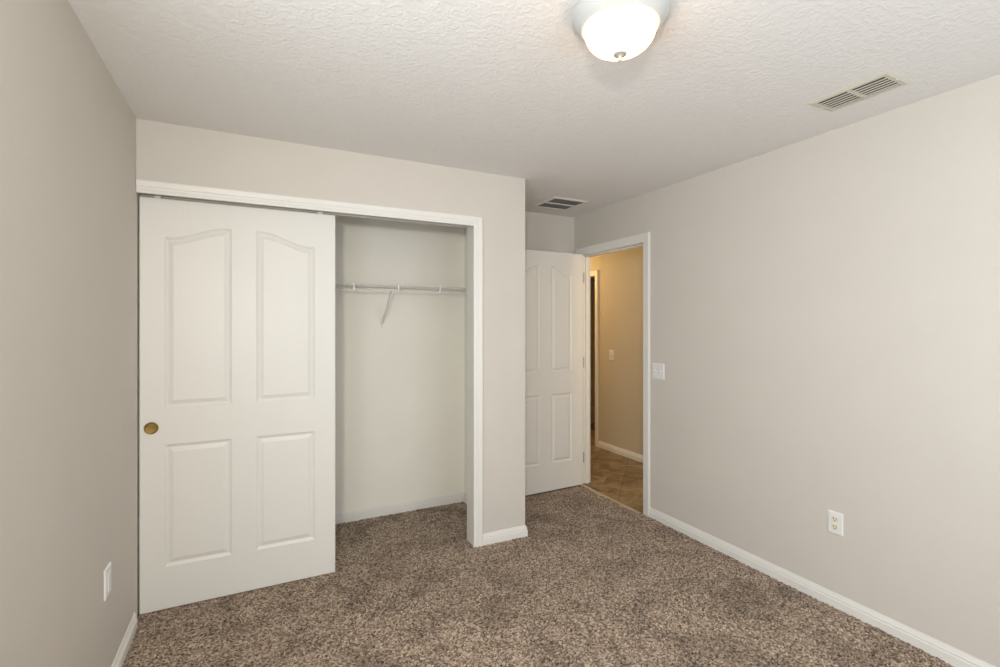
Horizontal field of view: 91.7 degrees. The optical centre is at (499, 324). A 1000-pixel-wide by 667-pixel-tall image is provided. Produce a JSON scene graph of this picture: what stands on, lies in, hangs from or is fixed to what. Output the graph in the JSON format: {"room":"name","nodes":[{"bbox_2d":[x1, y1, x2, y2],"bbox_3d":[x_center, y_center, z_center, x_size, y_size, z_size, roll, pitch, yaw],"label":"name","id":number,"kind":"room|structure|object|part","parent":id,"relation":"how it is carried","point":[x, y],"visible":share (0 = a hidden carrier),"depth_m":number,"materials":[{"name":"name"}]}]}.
{"room":"empty bedroom","nodes":[
{"label":"empty bedroom","id":0,"kind":"room"},
{"bbox_2d":[0,0,154,666],"bbox_3d":[-1.105,0.220,0.918,0.118,2.440,4.732,0,0,-27],"label":"wall","id":1,"kind":"structure","parent":0,"point":[68,130],"depth_m":1.48,"materials":[{"name":"beige paint"}]},
{"bbox_2d":[104,562,110,600],"bbox_3d":[-1.522,0.994,1.885,0.010,0.116,0.082,0,0,-27],"label":"wall plate","id":2,"kind":"object","parent":1,"relation":"attached to","point":[107,572],"visible":1,"depth_m":1.87,"materials":[{"name":"white plastic"}]},
{"bbox_2d":[111,612,137,666],"bbox_3d":[-0.882,1.407,0.618,0.016,0.078,3.797,0,0,-27],"label":"baseboard","id":3,"kind":"structure","parent":1,"relation":"attached to","point":[126,642],"depth_m":2.13,"materials":[{"name":"white paint"}]},
{"bbox_2d":[136,119,524,533],"bbox_3d":[-0.824,0.220,2.887,2.173,2.440,0.115,0,0,-27],"label":"wall","id":4,"kind":"structure","parent":0,"point":[165,152],"depth_m":3.06,"materials":[{"name":"beige paint"}]},
{"bbox_2d":[139,196,334,614],"bbox_3d":[-1.380,0.393,2.627,0.930,2.090,0.040,0,0,-27],"label":"door","id":5,"kind":"structure","parent":4,"relation":"in","point":[237,303],"depth_m":2.59,"materials":[{"name":"white paint"}]},
{"bbox_3d":[-1.744,0.516,2.425,0.061,0.061,0.005,0,0,-27],"label":"finger pull","id":6,"kind":"part","parent":5,"relation":"part of","materials":[{"name":"gold metal"}]},
{"bbox_2d":[141,193,467,227],"bbox_3d":[-1.002,-0.660,2.824,1.781,0.019,0.063,0,0,-27],"label":"trim","id":7,"kind":"structure","parent":4,"relation":"attached to","point":[142,194],"depth_m":2.76,"materials":[{"name":"white wood"}]},
{"bbox_2d":[136,179,482,547],"bbox_3d":[-0.935,0.371,2.756,1.838,2.150,0.018,0,0,-27],"label":"trim","id":8,"kind":"structure","parent":4,"relation":"attached to","point":[142,186],"depth_m":3.03,"materials":[{"name":"white paint"}]},
{"bbox_2d":[467,226,472,544],"bbox_3d":[-0.993,0.385,2.802,1.796,2.122,0.117,0,0,-27],"label":"trim","id":9,"kind":"structure","parent":4,"relation":"attached to","point":[470,228],"depth_m":3.20,"materials":[{"name":"white paint"}]},
{"bbox_2d":[483,525,527,545],"bbox_3d":[0.095,1.407,3.924,0.653,0.078,1.554,0,0,23],"label":"baseboard","id":10,"kind":"structure","parent":4,"relation":"attached to","point":[519,531],"depth_m":3.24,"materials":[{"name":"white paint"}]},
{"bbox_2d":[164,198,573,513],"bbox_3d":[-0.699,0.220,3.856,3.251,2.440,0.155,0,0,-27],"label":"wall","id":11,"kind":"structure","parent":0,"point":[399,385],"depth_m":3.74,"materials":[{"name":"paint"}]},
{"bbox_2d":[335,492,466,524],"bbox_3d":[-1.053,1.407,3.214,2.043,0.078,0.675,0,0,-27],"label":"baseboard","id":12,"kind":"structure","parent":11,"relation":"attached to","point":[355,515],"depth_m":3.72,"materials":[{"name":"white paint"}]},
{"bbox_2d":[335,282,466,327],"bbox_3d":[-1.134,-0.132,3.378,2.037,0.313,0.315,0,0,-27],"label":"wire shelf","id":13,"kind":"object","parent":11,"relation":"attached to","point":[354,285],"visible":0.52,"depth_m":3.52,"materials":[{"name":"white metal"}]},
{"bbox_3d":[-1.068,-0.260,3.245,2.035,0.049,0.007,0,0,-27],"label":"rail","id":14,"kind":"part","parent":13,"relation":"part of","materials":[{"name":"white plastic"}]},
{"bbox_2d":[464,228,466,493],"bbox_3d":[-0.137,0.220,3.674,0.006,2.440,0.675,0,0,-27],"label":"wall","id":15,"kind":"structure","parent":0,"point":[465,229],"depth_m":3.95,"materials":[{"name":"paint"}]},
{"bbox_2d":[68,0,999,217],"bbox_3d":[1.160,-1.050,4.240,7.319,0.100,8.265,0,0,-27],"label":"ceiling","id":16,"kind":"structure","parent":0,"point":[510,88],"depth_m":1.92,"materials":[{"name":"white paint"}]},
{"bbox_2d":[533,196,588,209],"bbox_3d":[0.496,-0.996,3.994,0.332,0.009,0.330,0,0,-27],"label":"ceiling vent","id":17,"kind":"object","parent":16,"relation":"in","point":[559,203],"visible":1,"depth_m":3.97,"materials":[{"name":"white metal"}]},
{"bbox_2d":[572,0,669,61],"bbox_3d":[0.381,-0.917,1.540,0.302,0.164,0.302,0,0,-27],"label":"ceiling lamp","id":18,"kind":"object","parent":16,"relation":"attached to","point":[612,30],"visible":1,"depth_m":1.47,"materials":[{"name":"white glass"}]},
{"bbox_3d":[0.381,-0.908,1.540,0.225,0.080,0.225,0,0,-27],"label":"lamp shade","id":19,"kind":"part","parent":18,"relation":"part of","materials":[{"name":"white glass"}]},
{"bbox_2d":[807,70,912,111],"bbox_3d":[1.537,-0.994,2.086,0.190,0.012,0.316,0,0,-27],"label":"ceiling vent","id":20,"kind":"object","parent":16,"relation":"in","point":[888,80],"visible":1,"depth_m":2.06,"materials":[{"name":"beige metal"}]},
{"bbox_2d":[590,277,594,283],"bbox_3d":[2.061,0.220,7.303,2.758,2.440,3.400,0,0,-27],"label":"wall","id":21,"kind":"structure","parent":0,"point":[592,280],"depth_m":8.91,"materials":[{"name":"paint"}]},
{"bbox_2d":[590,284,594,422],"bbox_3d":[1.454,0.413,7.087,0.800,2.030,0.035,0,0,-7],"label":"door","id":22,"kind":"structure","parent":21,"relation":"in","point":[592,286],"depth_m":7.06,"materials":[{"name":"beige wood"}]},
{"bbox_2d":[583,423,642,513],"bbox_3d":[2.172,1.457,5.848,3.868,0.026,6.100,0,0,-27],"label":"floor","id":23,"kind":"structure","parent":0,"point":[618,477],"depth_m":4.62,"materials":[{"name":"brown tile"}]},
{"bbox_2d":[590,246,642,454],"bbox_3d":[1.541,0.220,5.139,0.115,2.440,5.400,0,0,-27],"label":"wall","id":24,"kind":"structure","parent":0,"point":[620,272],"depth_m":5.38,"materials":[{"name":"paint"}]},
{"bbox_2d":[590,270,598,446],"bbox_3d":[0.960,0.398,6.148,0.018,2.096,0.895,0,0,-27],"label":"trim","id":25,"kind":"structure","parent":24,"relation":"attached to","point":[595,273],"depth_m":5.76,"materials":[{"name":"white paint"}]},
{"bbox_2d":[609,350,613,359],"bbox_3d":[1.265,0.345,5.538,0.019,0.116,0.073,0,0,-27],"label":"light switch","id":26,"kind":"object","parent":24,"relation":"attached to","point":[611,352],"visible":1,"depth_m":5.53,"materials":[{"name":"white plastic"}]},
{"bbox_2d":[598,441,642,462],"bbox_3d":[1.932,1.407,4.219,0.013,0.078,3.405,0,0,-27],"label":"baseboard","id":27,"kind":"structure","parent":24,"relation":"attached to","point":[603,445],"depth_m":5.39,"materials":[{"name":"white paint"}]},
{"bbox_2d":[574,74,999,666],"bbox_3d":[1.761,0.220,2.484,0.086,2.440,4.587,0,0,-27],"label":"wall","id":28,"kind":"structure","parent":0,"point":[825,307],"depth_m":2.43,"materials":[{"name":"beige paint"}]},
{"bbox_2d":[525,249,583,495],"bbox_3d":[0.399,0.397,4.178,0.796,2.062,0.163,0,0,-29],"label":"door","id":29,"kind":"structure","parent":28,"relation":"in","point":[554,359],"depth_m":4.20,"materials":[{"name":"white paint"}]},
{"bbox_2d":[581,484,641,513],"bbox_3d":[0.894,1.442,4.049,0.046,0.016,0.788,0,0,-27],"label":"trim","id":30,"kind":"structure","parent":28,"relation":"attached to","point":[587,487],"depth_m":4.01,"materials":[{"name":"beige"}]},
{"bbox_2d":[576,232,649,516],"bbox_3d":[0.912,0.373,4.058,0.018,2.146,0.928,0,0,-27],"label":"trim","id":31,"kind":"structure","parent":28,"relation":"attached to","point":[643,237],"depth_m":3.67,"materials":[{"name":"white paint"}]},
{"bbox_2d":[583,242,642,482],"bbox_3d":[0.959,0.399,4.081,0.088,2.094,0.824,0,0,-27],"label":"trim","id":32,"kind":"structure","parent":28,"relation":"attached to","point":[586,256],"depth_m":4.43,"materials":[{"name":"white paint"}]},
{"bbox_2d":[652,363,663,379],"bbox_3d":[1.158,0.340,3.568,0.019,0.116,0.118,0,0,-27],"label":"light switch","id":33,"kind":"object","parent":28,"relation":"attached to","point":[657,368],"visible":1,"depth_m":3.57,"materials":[{"name":"white plastic"}]},
{"bbox_2d":[649,507,994,666],"bbox_3d":[1.909,1.407,2.080,0.013,0.078,3.502,0,0,-27],"label":"baseboard","id":34,"kind":"structure","parent":28,"relation":"attached to","point":[955,657],"depth_m":2.48,"materials":[{"name":"white paint"}]},
{"bbox_2d":[828,509,842,536],"bbox_3d":[1.711,1.011,2.478,0.008,0.114,0.073,0,0,-27],"label":"wall outlet","id":35,"kind":"object","parent":28,"relation":"attached to","point":[835,519],"visible":1,"depth_m":2.47,"materials":[{"name":"white plastic"}]},
{"bbox_2d":[831,524,837,529],"bbox_3d":[1.709,1.030,2.477,0.002,0.028,0.034,0,0,-27],"label":"socket","id":36,"kind":"object","parent":35,"relation":"attached to","point":[833,526],"depth_m":2.48,"materials":[{"name":"grey plastic"}]},
{"bbox_2d":[831,516,838,522],"bbox_3d":[1.709,0.992,2.477,0.002,0.028,0.034,0,0,-27],"label":"socket","id":37,"kind":"object","parent":35,"relation":"attached to","point":[834,519],"depth_m":2.48,"materials":[{"name":"grey plastic"}]},
{"bbox_3d":[0.203,1.471,1.776,3.395,0.038,4.492,0,0,-27],"label":"floor","id":38,"kind":"structure","parent":0,"visible":0},
{"bbox_2d":[122,485,953,666],"bbox_3d":[0.287,1.441,1.810,3.241,0.014,4.481,0,0,-27],"label":"floor","id":39,"kind":"structure","parent":38,"relation":"on","point":[594,580],"depth_m":2.45,"materials":[{"name":"brown carpet"}]},
{"bbox_3d":[0.654,0.220,4.693,0.092,2.440,5.400,0,0,-27],"label":"wall","id":40,"kind":"structure","parent":0,"visible":0},
{"bbox_2d":[589,257,589,481],"bbox_3d":[1.010,0.373,4.107,0.018,2.145,0.926,0,0,-27],"label":"trim","id":41,"kind":"structure","parent":40,"relation":"attached to","point":[589,257],"depth_m":4.46,"materials":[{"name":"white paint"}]}
]}

